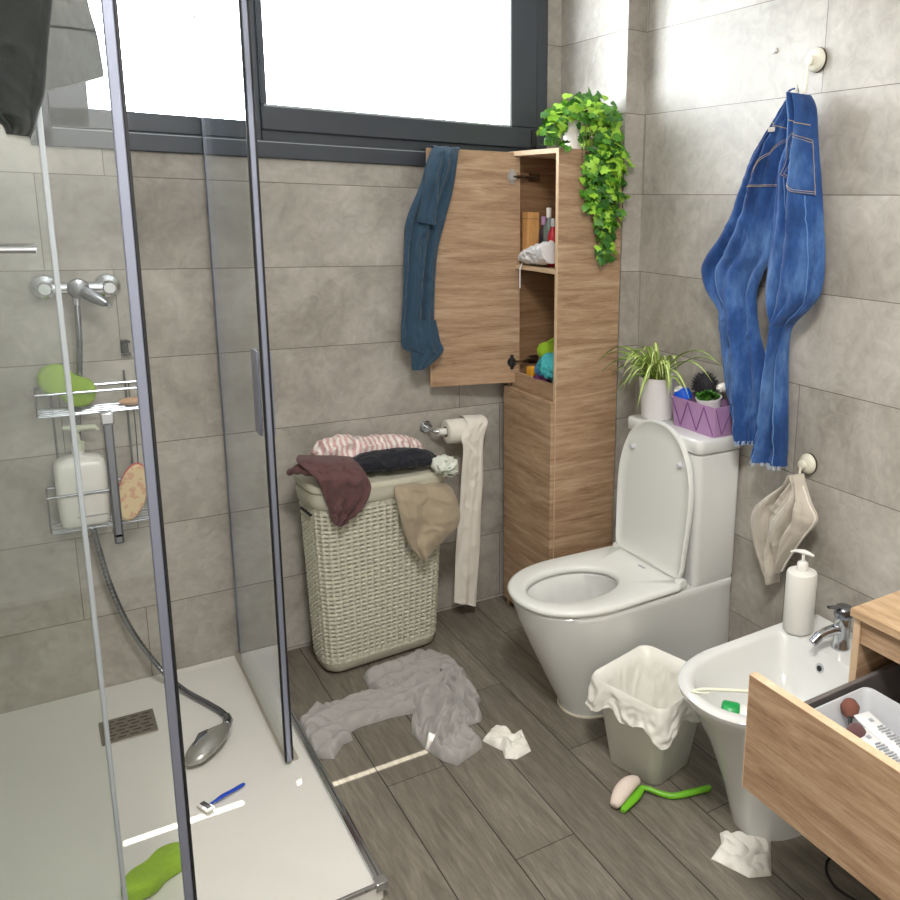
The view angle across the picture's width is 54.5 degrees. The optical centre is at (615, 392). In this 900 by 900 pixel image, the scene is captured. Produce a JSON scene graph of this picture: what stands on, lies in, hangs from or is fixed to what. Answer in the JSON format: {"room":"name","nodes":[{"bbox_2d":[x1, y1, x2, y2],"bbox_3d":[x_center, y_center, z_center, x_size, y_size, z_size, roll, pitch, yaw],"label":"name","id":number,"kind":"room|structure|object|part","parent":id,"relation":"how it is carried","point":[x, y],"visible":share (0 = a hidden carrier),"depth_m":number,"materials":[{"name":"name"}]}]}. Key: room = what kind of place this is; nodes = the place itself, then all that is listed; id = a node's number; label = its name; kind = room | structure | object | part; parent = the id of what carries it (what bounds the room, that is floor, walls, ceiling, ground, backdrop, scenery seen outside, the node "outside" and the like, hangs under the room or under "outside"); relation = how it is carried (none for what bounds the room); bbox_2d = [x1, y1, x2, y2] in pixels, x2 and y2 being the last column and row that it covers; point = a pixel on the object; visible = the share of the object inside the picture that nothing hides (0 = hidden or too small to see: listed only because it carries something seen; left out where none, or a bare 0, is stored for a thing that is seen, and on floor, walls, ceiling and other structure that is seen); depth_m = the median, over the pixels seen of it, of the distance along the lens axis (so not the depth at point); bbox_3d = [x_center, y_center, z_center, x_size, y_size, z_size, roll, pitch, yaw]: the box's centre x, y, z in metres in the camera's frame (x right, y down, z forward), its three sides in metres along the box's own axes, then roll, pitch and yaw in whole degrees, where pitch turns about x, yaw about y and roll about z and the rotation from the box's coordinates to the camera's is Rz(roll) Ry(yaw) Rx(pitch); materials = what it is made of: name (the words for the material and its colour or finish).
{"room":"bathroom","nodes":[
{"label":"bathroom","id":0,"kind":"room"},
{"bbox_2d":[0,0,561,713],"bbox_3d":[-1.017,-0.419,2.703,2.220,2.600,0.120,-7,15,-34],"label":"wall","id":1,"kind":"structure","parent":0,"point":[333,232],"depth_m":2.56,"materials":[{"name":"tile"}]},
{"bbox_2d":[29,273,120,308],"bbox_3d":[-1.443,-0.271,2.277,0.215,0.085,0.132,-7,15,-34],"label":"shower mixer","id":2,"kind":"object","parent":1,"relation":"attached to","point":[41,286],"visible":0.96,"depth_m":2.27,"materials":[{"name":"silver metal"}]},
{"bbox_2d":[72,297,81,304],"bbox_3d":[-1.450,-0.253,2.282,0.020,0.035,0.020,-7,15,-34],"label":"outlet","id":3,"kind":"object","parent":2,"relation":"attached to","point":[76,301],"depth_m":2.28,"materials":[{"name":"silver metal"}]},
{"bbox_3d":[-1.400,-0.258,2.273,0.082,0.070,0.043,-7,15,-34],"label":"lever","id":4,"kind":"part","parent":2,"relation":"part of","materials":[{"name":"silver metal"}]},
{"bbox_2d":[74,305,232,765],"bbox_3d":[-1.238,0.359,2.307,0.556,1.167,0.190,11,15,37],"label":"shower","id":5,"kind":"object","parent":2,"relation":"attached to","point":[206,743],"visible":0.85,"depth_m":2.33,"materials":[{"name":"silver metal"}]},
{"bbox_2d":[192,729,207,745],"bbox_3d":[-1.105,0.917,2.267,0.025,0.015,0.071,1,12,-4],"label":"switch","id":6,"kind":"object","parent":5,"relation":"attached to","point":[201,739],"depth_m":2.25,"materials":[{"name":"silver metal"}]},
{"bbox_2d":[33,339,148,534],"bbox_3d":[-1.459,0.118,2.376,0.260,0.513,0.103,-7,15,-34],"label":"shower caddy","id":7,"kind":"object","parent":1,"relation":"attached to","point":[123,343],"visible":0.65,"depth_m":2.36,"materials":[{"name":"silver metal"}]},
{"bbox_2d":[36,364,96,406],"bbox_3d":[-1.493,-0.019,2.309,0.135,0.124,0.062,-7,15,-34],"label":"sponge","id":8,"kind":"object","parent":7,"relation":"in","point":[50,378],"visible":0.89,"depth_m":2.28,"materials":[{"name":"plastic"}]},
{"bbox_2d":[53,424,109,528],"bbox_3d":[-1.495,0.228,2.371,0.124,0.286,0.083,-7,15,-34],"label":"pump bottle","id":9,"kind":"object","parent":7,"relation":"in","point":[92,464],"visible":0.73,"depth_m":2.35,"materials":[{"name":"white plastic"}]},
{"bbox_3d":[-1.463,0.267,2.407,0.258,0.008,0.102,-7,15,-34],"label":"rail","id":10,"kind":"part","parent":7,"relation":"part of","materials":[{"name":"silver metal"}]},
{"bbox_3d":[-1.456,-0.012,2.347,0.258,0.008,0.102,-7,15,-34],"label":"rail","id":11,"kind":"part","parent":7,"relation":"part of","materials":[{"name":"silver metal"}]},
{"bbox_3d":[-1.457,0.047,2.360,0.257,0.006,0.101,-7,15,-34],"label":"rail","id":12,"kind":"part","parent":7,"relation":"part of","materials":[{"name":"silver metal"}]},
{"bbox_3d":[-1.466,0.366,2.429,0.257,0.006,0.101,-7,15,-34],"label":"rail","id":13,"kind":"part","parent":7,"relation":"part of","materials":[{"name":"silver metal"}]},
{"bbox_2d":[119,397,137,404],"bbox_3d":[-1.375,0.024,2.409,0.064,0.022,0.040,-7,15,-34],"label":"soap bar","id":14,"kind":"object","parent":7,"relation":"on","point":[129,400],"visible":0.83,"depth_m":2.39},
{"bbox_2d":[119,409,146,520],"bbox_3d":[-1.363,0.206,2.380,0.082,0.315,0.038,-7,15,-34],"label":"bath brush","id":15,"kind":"object","parent":7,"relation":"hanging from","point":[132,486],"visible":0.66,"depth_m":2.38,"materials":[{"name":"beige"}]},
{"bbox_3d":[-1.347,0.123,2.384,0.004,0.153,0.019,-4,13,-24],"label":"cord","id":16,"kind":"part","parent":15,"relation":"part of","materials":[{"name":"black rubber"}]},
{"bbox_2d":[30,0,547,166],"bbox_3d":[-0.891,-1.111,2.580,1.545,0.790,0.100,-7,15,-34],"label":"window","id":17,"kind":"structure","parent":1,"relation":"in","point":[283,131],"depth_m":2.63,"materials":[{"name":"metal"}]},
{"bbox_3d":[-0.670,-1.147,2.719,0.927,0.655,0.067,-7,15,-34],"label":"sash","id":18,"kind":"part","parent":17,"relation":"part of","materials":[{"name":"metal"}]},
{"bbox_2d":[420,421,447,435],"bbox_3d":[-0.583,0.120,3.011,0.202,0.044,0.084,-7,15,-34],"label":"paper holder","id":19,"kind":"object","parent":1,"relation":"attached to","point":[425,426],"visible":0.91,"depth_m":2.98,"materials":[{"name":"silver metal"}]},
{"bbox_3d":[-0.669,0.121,2.996,0.044,0.044,0.010,-7,15,-34],"label":"wall plate","id":20,"kind":"part","parent":19,"relation":"part of","materials":[{"name":"silver metal"}]},
{"bbox_3d":[-0.576,0.126,3.016,0.186,0.024,0.068,-7,15,-34],"label":"arm","id":21,"kind":"part","parent":19,"relation":"part of","materials":[{"name":"silver metal"}]},
{"bbox_2d":[441,414,487,605],"bbox_3d":[-0.541,0.432,3.069,0.145,0.715,0.105,-7,15,-34],"label":"toilet roll","id":22,"kind":"object","parent":19,"relation":"on","point":[468,430],"visible":0.99,"depth_m":3.02,"materials":[{"name":"paper"}]},
{"bbox_2d":[268,595,881,899],"bbox_3d":[-0.101,1.216,1.646,2.220,0.100,3.470,-7,15,-34],"label":"floor","id":23,"kind":"structure","parent":0,"point":[542,824],"depth_m":2.15,"materials":[{"name":"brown wood"}]},
{"bbox_2d":[0,655,382,899],"bbox_3d":[-1.175,1.017,2.106,0.805,0.036,1.193,-7,15,-34],"label":"shower tray","id":24,"kind":"object","parent":23,"relation":"on","point":[281,835],"visible":0.9,"depth_m":2.08,"materials":[{"name":"ceramic"}]},
{"bbox_2d":[121,842,180,899],"bbox_3d":[-1.002,1.044,1.852,0.075,0.034,0.156,6,13,20],"label":"sponge","id":25,"kind":"object","parent":24,"relation":"on","point":[144,880],"visible":0.73,"depth_m":1.83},
{"bbox_2d":[0,0,387,899],"bbox_3d":[-1.138,0.039,1.887,0.811,1.989,1.220,-7,15,-34],"label":"shower enclosure","id":26,"kind":"object","parent":24,"relation":"on","point":[252,657],"visible":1,"depth_m":1.87,"materials":[{"name":"clear glass"}]},
{"bbox_2d":[0,0,103,136],"bbox_3d":[-0.851,-0.603,1.233,0.095,0.449,0.194,5,13,16],"label":"garment","id":27,"kind":"object","parent":26,"relation":"hanging from","point":[46,45],"visible":1,"depth_m":1.23,"materials":[{"name":"fabric"}]},
{"bbox_3d":[-0.849,-0.575,1.299,0.100,0.229,0.028,-7,15,-34],"label":"panel","id":28,"kind":"part","parent":27,"relation":"part of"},
{"bbox_3d":[-0.839,0.142,1.415,0.014,0.225,0.034,-7,15,-34],"label":"handle","id":29,"kind":"part","parent":26,"relation":"part of","materials":[{"name":"silver metal"}]},
{"bbox_3d":[-1.131,-0.914,1.685,0.778,0.040,1.191,-7,15,-34],"label":"rail","id":30,"kind":"part","parent":26,"relation":"part of","materials":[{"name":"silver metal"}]},
{"bbox_3d":[-0.997,-0.031,2.263,0.006,1.932,0.555,-7,15,-34],"label":"sliding door","id":31,"kind":"part","parent":26,"relation":"part of","materials":[{"name":"clear glass"}]},
{"bbox_3d":[-1.060,-0.061,2.386,0.006,1.930,0.467,-7,15,-34],"label":"fixed panel","id":32,"kind":"part","parent":26,"relation":"part of","materials":[{"name":"clear glass"}]},
{"bbox_3d":[-0.869,-0.002,2.067,0.016,0.210,0.055,-7,15,-34],"label":"handle","id":33,"kind":"part","parent":26,"relation":"part of","materials":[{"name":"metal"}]},
{"bbox_3d":[-1.042,0.914,2.512,0.032,0.011,0.651,-7,15,-34],"label":"guide rail","id":34,"kind":"part","parent":26,"relation":"part of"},
{"bbox_3d":[-0.835,0.002,2.054,0.007,0.210,0.035,-7,15,-34],"label":"handle","id":35,"kind":"part","parent":26,"relation":"part of","materials":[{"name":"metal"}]},
{"bbox_2d":[197,783,244,812],"bbox_3d":[-0.972,1.000,2.104,0.042,0.011,0.114,9,14,31],"label":"razor","id":36,"kind":"object","parent":24,"relation":"on","point":[204,805],"visible":1,"depth_m":2.08,"materials":[{"name":"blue plastic"}]},
{"bbox_3d":[-0.997,1.003,2.064,0.034,0.002,0.012,9,14,31],"label":"blade","id":37,"kind":"part","parent":36,"relation":"part of","materials":[{"name":"silver metal"}]},
{"bbox_3d":[-0.965,0.998,2.116,0.012,0.011,0.086,9,14,31],"label":"handle","id":38,"kind":"part","parent":36,"relation":"part of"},
{"bbox_2d":[293,466,444,671],"bbox_3d":[-0.797,0.555,2.812,0.463,0.650,0.237,-8,16,-39],"label":"laundry basket","id":39,"kind":"object","parent":23,"relation":"on","point":[374,617],"visible":0.86,"depth_m":2.72,"materials":[{"name":"wicker"}]},
{"bbox_2d":[286,455,370,526],"bbox_3d":[-0.871,0.294,2.580,0.228,0.204,0.149,-7,15,-34],"label":"maroon top","id":40,"kind":"object","parent":39,"relation":"hanging from","point":[345,487],"visible":1,"depth_m":2.55,"materials":[{"name":"fabric"}]},
{"bbox_2d":[310,433,422,457],"bbox_3d":[-0.803,0.171,2.763,0.365,0.094,0.145,-7,15,-34],"label":"striped towel","id":41,"kind":"object","parent":39,"relation":"on","point":[345,444],"visible":0.67,"depth_m":2.70,"materials":[{"name":"fabric"}]},
{"bbox_3d":[-0.789,0.258,2.747,0.462,0.040,0.236,-8,15,-38],"label":"lid","id":42,"kind":"part","parent":39,"relation":"part of","materials":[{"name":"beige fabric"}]},
{"bbox_2d":[353,447,436,471],"bbox_3d":[-0.713,0.215,2.711,0.296,0.069,0.132,-7,15,-34],"label":"black top","id":43,"kind":"object","parent":39,"relation":"on","point":[392,459],"visible":0.77,"depth_m":2.67,"materials":[{"name":"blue fabric"}]},
{"bbox_2d":[394,481,459,562],"bbox_3d":[-0.613,0.412,2.759,0.217,0.269,0.093,-7,15,-34],"label":"towel","id":44,"kind":"object","parent":39,"relation":"hanging from","point":[429,513],"visible":0.99,"depth_m":2.73,"materials":[{"name":"fabric"}]},
{"bbox_2d":[430,454,458,476],"bbox_3d":[-0.554,0.238,2.753,0.093,0.076,0.089,-7,15,-34],"label":"cloth","id":45,"kind":"object","parent":39,"relation":"on","point":[443,465],"visible":1,"depth_m":2.73,"materials":[{"name":"fabric"}]},
{"bbox_2d":[299,649,482,765],"bbox_3d":[-0.647,0.940,2.516,0.532,0.040,0.618,-7,15,-34],"label":"bath rug","id":46,"kind":"object","parent":23,"relation":"on","point":[430,685],"visible":1,"depth_m":2.51,"materials":[{"name":"fabric"}]},
{"bbox_2d":[483,725,530,759],"bbox_3d":[-0.305,0.980,2.407,0.116,0.028,0.162,-7,15,-34],"label":"crumpled tissue","id":47,"kind":"object","parent":23,"relation":"on","point":[515,746],"visible":1,"depth_m":2.39,"materials":[{"name":"paper"}]},
{"bbox_2d":[426,148,622,603],"bbox_3d":[-0.322,0.023,2.945,0.534,1.672,0.367,-7,15,-34],"label":"tall cabinet","id":48,"kind":"object","parent":23,"relation":"on","point":[559,436],"visible":0.91,"depth_m":2.91,"materials":[{"name":"brown wood"}]},
{"bbox_2d":[401,145,459,370],"bbox_3d":[-0.598,-0.439,2.795,0.099,0.729,0.223,8,14,29],"label":"jeans","id":49,"kind":"object","parent":48,"relation":"hanging from","point":[426,217],"visible":1,"depth_m":2.76,"materials":[{"name":"fabric"}]},
{"bbox_3d":[-0.483,-0.418,2.909,0.316,0.795,0.016,-4,13,-24],"label":"door","id":50,"kind":"part","parent":48,"relation":"part of","materials":[{"name":"brown wood"}]},
{"bbox_3d":[-0.325,-0.116,3.059,0.026,0.028,0.129,10,15,33],"label":"hinge arm","id":51,"kind":"part","parent":48,"relation":"part of","materials":[{"name":"black metal"}]},
{"bbox_3d":[-0.307,-0.741,2.925,0.026,0.028,0.129,10,15,33],"label":"hinge arm","id":52,"kind":"part","parent":48,"relation":"part of","materials":[{"name":"black metal"}]},
{"bbox_3d":[-0.314,0.406,3.024,0.016,0.822,0.336,-7,15,-34],"label":"door","id":53,"kind":"part","parent":48,"relation":"part of","materials":[{"name":"brown wood"}]},
{"bbox_2d":[522,212,538,263],"bbox_3d":[-0.296,-0.538,2.959,0.046,0.178,0.044,-7,15,-34],"label":"wooden box","id":54,"kind":"object","parent":48,"relation":"on","point":[530,220],"visible":0.7,"depth_m":2.94,"materials":[{"name":"brown wood"}]},
{"bbox_2d":[511,372,552,401],"bbox_3d":[-0.285,0.003,2.950,0.014,0.112,0.301,-7,15,-34],"label":"drawer","id":55,"kind":"object","parent":48,"relation":"on","point":[541,389],"depth_m":2.94,"materials":[{"name":"brown wood"}]},
{"bbox_3d":[-0.287,-0.019,3.147,0.243,1.672,0.016,-7,15,-34],"label":"panel","id":56,"kind":"part","parent":48,"relation":"part of","materials":[{"name":"brown wood"}]},
{"bbox_2d":[515,264,554,273],"bbox_3d":[-0.184,-0.427,2.921,0.232,0.014,0.309,-7,15,-34],"label":"shelf","id":57,"kind":"object","parent":48,"relation":"attached to","point":[526,268],"depth_m":2.88,"materials":[{"name":"brown wood"}]},
{"bbox_2d":[518,240,554,287],"bbox_3d":[-0.264,-0.436,2.887,0.092,0.168,0.194,-7,15,-34],"label":"plastic bag","id":58,"kind":"object","parent":48,"relation":"on","point":[543,253],"visible":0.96,"depth_m":2.81,"materials":[{"name":"plastic"}]},
{"bbox_3d":[-0.172,-0.798,2.843,0.242,0.016,0.309,-7,15,-34],"label":"panel","id":59,"kind":"part","parent":48,"relation":"part of","materials":[{"name":"brown wood"}]},
{"bbox_2d":[538,216,546,243],"bbox_3d":[-0.249,-0.526,2.940,0.036,0.165,0.036,-7,15,-34],"label":"bottle","id":60,"kind":"object","parent":48,"relation":"on","point":[543,218],"visible":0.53,"depth_m":2.92,"materials":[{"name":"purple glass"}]},
{"bbox_2d":[544,208,550,265],"bbox_3d":[-0.228,-0.532,2.900,0.034,0.195,0.034,-7,15,-34],"label":"bottle","id":61,"kind":"object","parent":48,"relation":"on","point":[547,227],"visible":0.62,"depth_m":2.88,"materials":[{"name":"white plastic"}]},
{"bbox_2d":[547,218,554,266],"bbox_3d":[-0.211,-0.506,2.862,0.036,0.160,0.036,-7,15,-34],"label":"bottle","id":62,"kind":"object","parent":48,"relation":"on","point":[551,234],"visible":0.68,"depth_m":2.84,"materials":[{"name":"red plastic"}]},
{"bbox_2d":[563,120,589,148],"bbox_3d":[-0.125,-0.834,2.759,0.104,0.090,0.104,-7,15,-34],"label":"pot","id":63,"kind":"object","parent":48,"relation":"on","point":[571,133],"depth_m":2.72,"materials":[{"name":"ceramic"}]},
{"bbox_2d":[536,87,635,265],"bbox_3d":[-0.109,-0.696,2.750,0.312,0.565,0.241,-7,15,-34],"label":"ivy","id":64,"kind":"object","parent":48,"relation":"on","point":[583,117],"visible":1,"depth_m":2.70,"materials":[{"name":"plant"}]},
{"bbox_3d":[-0.102,0.042,2.886,0.243,1.672,0.016,-7,15,-34],"label":"panel","id":65,"kind":"part","parent":48,"relation":"part of","materials":[{"name":"brown wood"}]},
{"bbox_3d":[-0.190,-0.006,3.008,0.198,0.034,0.280,-7,15,-34],"label":"storage box","id":66,"kind":"object","parent":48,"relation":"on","visible":0},
{"bbox_2d":[527,366,535,376],"bbox_3d":[-0.295,-0.061,3.014,0.030,0.063,0.040,-7,15,-34],"label":"sponge","id":67,"kind":"object","parent":66,"relation":"on","point":[530,369],"visible":0.36,"depth_m":2.99,"materials":[{"name":"orange"}]},
{"bbox_2d":[533,374,551,382],"bbox_3d":[-0.255,-0.045,2.932,0.052,0.042,0.080,-7,15,-34],"label":"cleaning cloth","id":68,"kind":"object","parent":66,"relation":"on","point":[535,376],"visible":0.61,"depth_m":2.91,"materials":[{"name":"fabric"}]},
{"bbox_2d":[534,364,543,376],"bbox_3d":[-0.240,-0.074,2.942,0.081,0.074,0.087,-7,15,-34],"label":"cleaning cloth","id":69,"kind":"object","parent":68,"relation":"on","point":[537,371],"visible":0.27,"depth_m":2.92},
{"bbox_2d":[537,352,553,380],"bbox_3d":[-0.213,-0.090,2.883,0.118,0.097,0.119,-7,15,-34],"label":"cleaning cloth","id":70,"kind":"object","parent":69,"relation":"on","point":[545,364],"visible":0.47,"depth_m":2.84,"materials":[{"name":"fabric"}]},
{"bbox_2d":[537,338,553,357],"bbox_3d":[-0.229,-0.154,2.975,0.098,0.076,0.053,-7,15,-34],"label":"sponge","id":71,"kind":"object","parent":69,"relation":"on","point":[543,348],"visible":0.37,"depth_m":2.95,"materials":[{"name":"green"}]},
{"bbox_2d":[507,414,740,718],"bbox_3d":[-0.005,0.523,2.582,0.672,0.866,0.383,-7,15,-34],"label":"toilet","id":72,"kind":"object","parent":23,"relation":"on","point":[664,582],"visible":0.94,"depth_m":2.54,"materials":[{"name":"white ceramic"}]},
{"bbox_3d":[-0.091,0.568,2.531,0.464,0.020,0.383,-7,15,-34],"label":"seat","id":73,"kind":"part","parent":72,"relation":"part of","materials":[{"name":"white plastic"}]},
{"bbox_3d":[0.117,0.308,2.619,0.044,0.454,0.368,-7,15,-34],"label":"lid","id":74,"kind":"part","parent":72,"relation":"part of","materials":[{"name":"white plastic"}]},
{"bbox_2d":[596,342,722,419],"bbox_3d":[0.106,-0.036,2.663,0.233,0.244,0.591,-7,15,-34],"label":"spider plant","id":75,"kind":"object","parent":72,"relation":"on","point":[657,385],"visible":1,"depth_m":2.66,"materials":[{"name":"plant"}]},
{"bbox_3d":[0.136,0.013,2.710,0.130,0.132,0.130,-7,15,-34],"label":"pot","id":76,"kind":"part","parent":75,"relation":"part of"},
{"bbox_3d":[0.209,0.120,2.638,0.177,0.042,0.370,-7,15,-34],"label":"cistern lid","id":77,"kind":"part","parent":72,"relation":"part of","materials":[{"name":"white ceramic"}]},
{"bbox_2d":[672,392,732,437],"bbox_3d":[0.271,0.067,2.572,0.111,0.092,0.204,-7,15,-34],"label":"storage basket","id":78,"kind":"object","parent":72,"relation":"on","point":[691,415],"visible":0.77,"depth_m":2.52,"materials":[{"name":"purple plastic"}]},
{"bbox_2d":[674,387,691,399],"bbox_3d":[0.214,0.039,2.616,0.059,0.113,0.075,-7,15,-34],"label":"lotion bottle","id":79,"kind":"object","parent":78,"relation":"in","point":[682,393],"visible":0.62,"depth_m":2.59,"materials":[{"name":"plastic"}]},
{"bbox_2d":[674,386,682,391],"bbox_3d":[0.196,-0.006,2.612,0.031,0.032,0.031,-7,15,-34],"label":"ball","id":80,"kind":"object","parent":79,"relation":"on","point":[677,388],"visible":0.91,"depth_m":2.60,"materials":[{"name":"plastic"}]},
{"bbox_2d":[691,371,718,396],"bbox_3d":[0.275,0.016,2.607,0.079,0.166,0.098,-7,15,-34],"label":"brush","id":81,"kind":"object","parent":78,"relation":"in","point":[702,382],"visible":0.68,"depth_m":2.57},
{"bbox_2d":[695,389,721,407],"bbox_3d":[0.275,0.040,2.528,0.083,0.101,0.080,-7,15,-34],"label":"succulent","id":82,"kind":"object","parent":78,"relation":"in","point":[712,399],"visible":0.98,"depth_m":2.50,"materials":[{"name":"plant"}]},
{"bbox_2d":[716,382,725,392],"bbox_3d":[0.330,-0.015,2.545,0.054,0.032,0.061,1,12,-1],"label":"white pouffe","id":83,"kind":"object","parent":78,"relation":"in","point":[720,387],"visible":0.54,"depth_m":2.53,"materials":[{"name":"fabric"}]},
{"bbox_2d":[602,708,696,784],"bbox_3d":[0.097,0.896,2.321,0.243,0.252,0.229,12,16,40],"label":"waste bin","id":84,"kind":"object","parent":23,"relation":"on","point":[631,749],"visible":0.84,"depth_m":2.26,"materials":[{"name":"plastic"}]},
{"bbox_2d":[585,645,699,749],"bbox_3d":[0.096,0.884,2.319,0.294,0.248,0.276,12,16,40],"label":"liner","id":85,"kind":"object","parent":84,"relation":"in","point":[641,686],"visible":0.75,"depth_m":2.33,"materials":[{"name":"plastic"}]},
{"bbox_2d":[610,775,711,812],"bbox_3d":[0.111,1.022,2.207,0.276,0.052,0.090,-3,13,-21],"label":"brush","id":86,"kind":"object","parent":23,"relation":"on","point":[624,796],"visible":1,"depth_m":2.19,"materials":[{"name":"plastic"}]},
{"bbox_3d":[0.159,1.037,2.206,0.189,0.027,0.037,0,12,-6],"label":"handle","id":87,"kind":"part","parent":86,"relation":"part of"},
{"bbox_2d":[711,830,771,877],"bbox_3d":[0.306,1.085,2.009,0.142,0.023,0.134,6,13,19],"label":"crumpled tissue","id":88,"kind":"object","parent":23,"relation":"on","point":[749,856],"visible":1,"depth_m":2.00,"materials":[{"name":"paper"}]},
{"bbox_2d":[678,603,852,840],"bbox_3d":[0.413,0.809,2.107,0.573,0.529,0.354,-7,15,-34],"label":"bidet","id":89,"kind":"object","parent":23,"relation":"on","point":[814,664],"visible":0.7,"depth_m":2.13,"materials":[{"name":"white ceramic"}]},
{"bbox_2d":[691,687,747,693],"bbox_3d":[0.281,0.690,1.957,0.214,0.013,0.017,1,12,-2],"label":"toothbrush","id":90,"kind":"object","parent":89,"relation":"on","point":[705,688],"visible":0.74,"depth_m":1.96,"materials":[{"name":"plastic"}]},
{"bbox_2d":[721,700,746,714],"bbox_3d":[0.313,0.752,1.970,0.140,0.062,0.052,3,12,8],"label":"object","id":91,"kind":"object","parent":89,"relation":"in","point":[735,707],"visible":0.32,"depth_m":1.96,"materials":[{"name":"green plastic"}]},
{"bbox_2d":[782,549,817,635],"bbox_3d":[0.490,0.522,2.245,0.081,0.227,0.081,-7,15,-34],"label":"soap dispenser","id":92,"kind":"object","parent":89,"relation":"on","point":[801,580],"visible":1,"depth_m":2.22,"materials":[{"name":"white plastic"}]},
{"bbox_2d":[809,603,852,651],"bbox_3d":[0.550,0.597,2.149,0.123,0.126,0.050,-7,15,-34],"label":"tap","id":93,"kind":"object","parent":89,"relation":"on","point":[840,630],"depth_m":2.15,"materials":[{"name":"silver metal"}]},
{"bbox_2d":[825,857,856,899],"bbox_3d":[0.563,0.983,1.863,0.076,0.300,0.250,-7,15,-34],"label":"power cable","id":94,"kind":"object","parent":23,"relation":"on","point":[829,858],"visible":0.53,"depth_m":1.93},
{"bbox_2d":[634,0,899,641],"bbox_3d":[0.813,-0.205,1.949,0.100,2.600,3.250,-7,15,-34],"label":"wall","id":95,"kind":"structure","parent":0,"point":[715,84],"depth_m":2.29,"materials":[{"name":"stone"}]},
{"bbox_2d":[560,0,647,545],"bbox_3d":[-0.067,-0.464,3.037,0.074,2.600,0.411,-7,15,-34],"label":"pillar","id":96,"kind":"structure","parent":95,"relation":"attached to","point":[604,42],"depth_m":2.84,"materials":[{"name":"stone"}]},
{"bbox_2d":[789,453,816,480],"bbox_3d":[0.507,0.212,2.321,0.064,0.088,0.059,-7,15,-34],"label":"wall hook","id":97,"kind":"object","parent":95,"relation":"attached to","point":[807,462],"visible":0.74,"depth_m":2.32,"materials":[{"name":"plastic"}]},
{"bbox_2d":[751,473,817,584],"bbox_3d":[0.465,0.389,2.373,0.075,0.358,0.258,-5,14,-27],"label":"washcloth","id":98,"kind":"object","parent":97,"relation":"hanging from","point":[782,520],"visible":1,"depth_m":2.34,"materials":[{"name":"fabric"}]},
{"bbox_3d":[0.511,0.198,2.329,0.012,0.025,0.025,-7,15,-34],"label":"knob","id":99,"kind":"part","parent":97,"relation":"part of","materials":[{"name":"beige plastic"}]},
{"bbox_2d":[795,47,826,93],"bbox_3d":[0.492,-0.818,2.165,0.064,0.126,0.062,-7,15,-34],"label":"wall hook","id":100,"kind":"object","parent":95,"relation":"attached to","point":[816,60],"visible":0.9,"depth_m":2.16,"materials":[{"name":"plastic"}]},
{"bbox_2d":[701,87,824,469],"bbox_3d":[0.375,-0.305,2.336,0.097,1.005,0.481,-7,15,-34],"label":"jeans","id":101,"kind":"object","parent":100,"relation":"hanging from","point":[776,220],"visible":1,"depth_m":2.28,"materials":[{"name":"fabric"}]},
{"bbox_3d":[0.348,-0.325,2.390,0.074,0.954,0.359,-7,15,-34],"label":"leg","id":102,"kind":"part","parent":101,"relation":"part of","materials":[{"name":"fabric"}]},
{"bbox_3d":[0.480,-0.806,2.166,0.044,0.100,0.013,-5,14,-27],"label":"hook arm","id":103,"kind":"part","parent":100,"relation":"part of","materials":[{"name":"beige plastic"}]},
{"bbox_3d":[0.497,-0.850,2.168,0.012,0.026,0.026,-7,15,-34],"label":"knob","id":104,"kind":"part","parent":100,"relation":"part of","materials":[{"name":"beige plastic"}]},
{"bbox_2d":[742,590,899,899],"bbox_3d":[0.765,0.728,1.529,0.628,0.370,0.880,-7,15,-34],"label":"washstand","id":105,"kind":"object","parent":95,"relation":"attached to","point":[840,792],"visible":0.95,"depth_m":1.57,"materials":[{"name":"brown wood"}]},
{"bbox_3d":[0.524,0.696,1.842,0.552,0.163,0.012,-7,15,-34],"label":"drawer","id":106,"kind":"part","parent":105,"relation":"part of","materials":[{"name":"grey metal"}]},
{"bbox_2d":[814,687,899,738],"bbox_3d":[0.512,0.735,1.618,0.259,0.150,0.308,-7,15,-34],"label":"tray","id":107,"kind":"object","parent":105,"relation":"in","point":[886,710],"visible":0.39,"depth_m":1.75,"materials":[{"name":"grey plastic"}]},
{"bbox_2d":[840,698,859,724],"bbox_3d":[0.477,0.665,1.694,0.039,0.059,0.130,2,12,4],"label":"makeup brush","id":108,"kind":"object","parent":107,"relation":"in","point":[849,707],"visible":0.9,"depth_m":1.72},
{"bbox_3d":[0.466,0.680,1.679,0.009,0.036,0.093,4,12,11],"label":"handle","id":109,"kind":"part","parent":108,"relation":"part of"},
{"bbox_2d":[846,722,865,737],"bbox_3d":[0.459,0.681,1.633,0.039,0.054,0.103,6,13,19],"label":"makeup brush","id":110,"kind":"object","parent":107,"relation":"in","point":[857,729],"visible":0.49,"depth_m":1.65,"materials":[{"name":"red fabric"}]},
{"bbox_2d":[854,712,899,757],"bbox_3d":[0.536,0.681,1.645,0.040,0.036,0.182,-4,13,-24],"label":"tube","id":111,"kind":"object","parent":107,"relation":"in","point":[878,729],"visible":0.99,"depth_m":1.66,"materials":[{"name":"plastic"}]},
{"bbox_2d":[869,718,899,746],"bbox_3d":[0.529,0.662,1.656,0.020,0.004,0.096,-4,13,-24],"label":"print","id":112,"kind":"object","parent":111,"relation":"on","point":[878,729],"depth_m":1.66},
{"bbox_2d":[860,728,899,763],"bbox_3d":[0.514,0.692,1.591,0.038,0.036,0.176,-4,13,-24],"label":"tube","id":113,"kind":"object","parent":107,"relation":"in","point":[869,737],"visible":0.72,"depth_m":1.62,"materials":[{"name":"plastic"}]},
{"bbox_2d":[866,735,899,763],"bbox_3d":[0.507,0.673,1.602,0.020,0.004,0.094,-4,13,-24],"label":"print","id":114,"kind":"object","parent":113,"relation":"on","point":[872,740],"depth_m":1.61},
{"bbox_3d":[0.649,0.641,1.960,0.314,0.352,0.018,-7,15,-34],"label":"panel","id":115,"kind":"part","parent":105,"relation":"part of","materials":[{"name":"brown wood"}]}
]}

